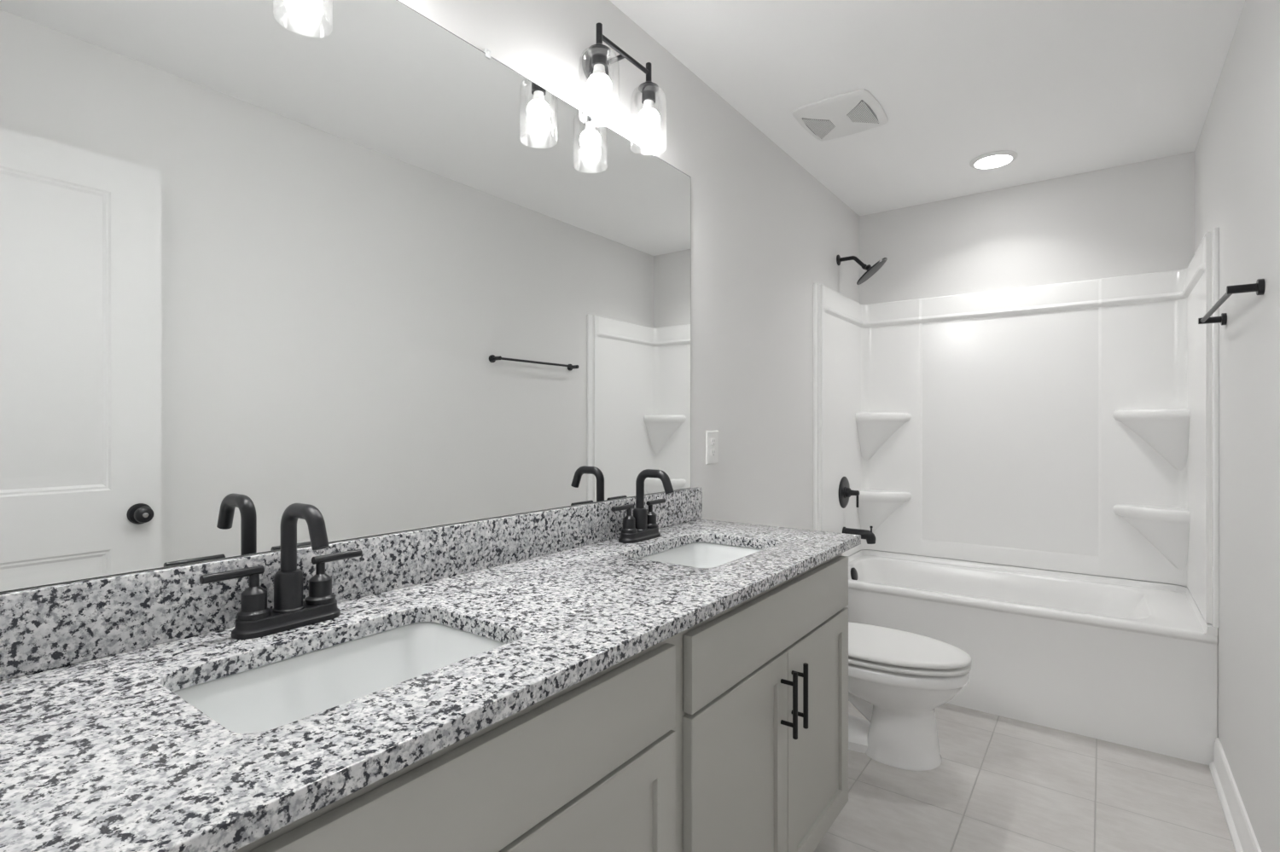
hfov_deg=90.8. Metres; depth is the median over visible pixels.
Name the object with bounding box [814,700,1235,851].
floor
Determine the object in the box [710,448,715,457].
receptacle
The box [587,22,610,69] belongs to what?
socket
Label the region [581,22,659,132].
vanity light
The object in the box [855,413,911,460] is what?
shelf
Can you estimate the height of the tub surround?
1.433 m
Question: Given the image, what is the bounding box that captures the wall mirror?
[0,0,690,593]
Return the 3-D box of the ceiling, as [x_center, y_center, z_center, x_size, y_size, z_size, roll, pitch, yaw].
[0.787,-1.293,1.774,1.740,0.100,4.032,0,0,36]
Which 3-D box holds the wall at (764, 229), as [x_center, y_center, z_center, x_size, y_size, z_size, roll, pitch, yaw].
[0.134,-0.006,2.253,0.120,2.474,4.032,0,0,36]
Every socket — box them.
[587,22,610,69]
[638,62,658,104]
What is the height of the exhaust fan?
0.022 m
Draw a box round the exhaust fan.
[791,88,888,141]
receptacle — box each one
[710,437,715,446]
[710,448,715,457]
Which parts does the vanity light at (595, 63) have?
bulb, arm, bulb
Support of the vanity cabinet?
on the floor
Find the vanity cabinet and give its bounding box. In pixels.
[233,553,848,851]
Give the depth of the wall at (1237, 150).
1.78 m
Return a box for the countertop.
[0,487,861,851]
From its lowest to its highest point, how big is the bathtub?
0.503 m
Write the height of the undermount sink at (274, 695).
0.141 m
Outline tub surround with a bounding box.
[813,227,1218,628]
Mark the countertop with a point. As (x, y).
(99, 752)
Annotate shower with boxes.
[836,255,887,285]
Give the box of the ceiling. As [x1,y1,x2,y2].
[609,0,1245,215]
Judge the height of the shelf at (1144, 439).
0.293 m
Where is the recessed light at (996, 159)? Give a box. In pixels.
[969,150,1018,168]
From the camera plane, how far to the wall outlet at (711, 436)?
2.31 m
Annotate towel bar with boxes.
[1198,279,1265,325]
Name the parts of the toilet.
seat, lid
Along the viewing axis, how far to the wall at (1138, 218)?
3.21 m
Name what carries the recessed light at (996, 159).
in the ceiling
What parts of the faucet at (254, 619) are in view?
lever, handle, plate, spout, handle, lever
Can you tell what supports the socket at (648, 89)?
attached to the vanity light at (595, 63)
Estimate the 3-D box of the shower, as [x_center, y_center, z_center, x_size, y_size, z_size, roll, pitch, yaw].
[1.184,-0.841,3.366,0.258,0.180,0.190,0,0,36]
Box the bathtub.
[845,549,1218,765]
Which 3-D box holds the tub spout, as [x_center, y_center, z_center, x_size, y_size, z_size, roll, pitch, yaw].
[1.175,0.580,3.379,0.169,0.095,0.062,0,0,36]
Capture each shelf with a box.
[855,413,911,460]
[855,489,911,532]
[1112,408,1189,471]
[1112,505,1189,570]
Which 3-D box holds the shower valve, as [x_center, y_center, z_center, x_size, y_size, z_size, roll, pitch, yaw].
[1.140,0.363,3.404,0.082,0.172,0.172,0,0,36]
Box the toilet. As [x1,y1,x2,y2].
[848,622,971,771]
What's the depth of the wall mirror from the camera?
1.13 m
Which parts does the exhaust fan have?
louvre panel, louvre panel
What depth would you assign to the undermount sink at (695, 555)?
1.88 m
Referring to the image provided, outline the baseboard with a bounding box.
[1209,738,1261,851]
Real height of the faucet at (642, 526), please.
0.203 m
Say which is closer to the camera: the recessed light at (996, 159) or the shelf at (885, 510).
the recessed light at (996, 159)
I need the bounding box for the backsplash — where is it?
[0,487,702,680]
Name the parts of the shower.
arm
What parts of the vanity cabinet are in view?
drawer, door, door, drawer, handle, handle, door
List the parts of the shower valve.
lever handle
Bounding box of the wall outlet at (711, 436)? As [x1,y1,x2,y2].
[705,430,717,464]
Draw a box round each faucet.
[199,503,362,639]
[610,469,674,543]
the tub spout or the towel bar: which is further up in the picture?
the towel bar
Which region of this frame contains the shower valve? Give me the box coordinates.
[838,477,859,508]
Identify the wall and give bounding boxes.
[0,0,859,593]
[859,151,1194,304]
[1194,0,1279,851]
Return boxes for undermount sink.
[173,622,506,733]
[639,542,763,568]
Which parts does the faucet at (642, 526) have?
lever, handle, plate, spout, handle, lever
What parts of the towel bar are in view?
post, post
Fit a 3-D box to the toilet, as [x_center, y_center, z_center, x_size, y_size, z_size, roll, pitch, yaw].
[0.861,0.874,2.472,0.782,0.714,0.450,0,0,36]
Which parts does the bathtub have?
overflow plate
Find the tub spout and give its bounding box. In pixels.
[842,525,875,544]
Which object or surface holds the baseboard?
attached to the wall at (1237, 150)
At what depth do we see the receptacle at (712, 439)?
2.32 m
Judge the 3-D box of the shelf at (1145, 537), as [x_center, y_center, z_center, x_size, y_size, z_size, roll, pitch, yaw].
[2.325,0.521,2.878,0.272,0.293,0.142,0,0,36]
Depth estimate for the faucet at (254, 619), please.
1.02 m

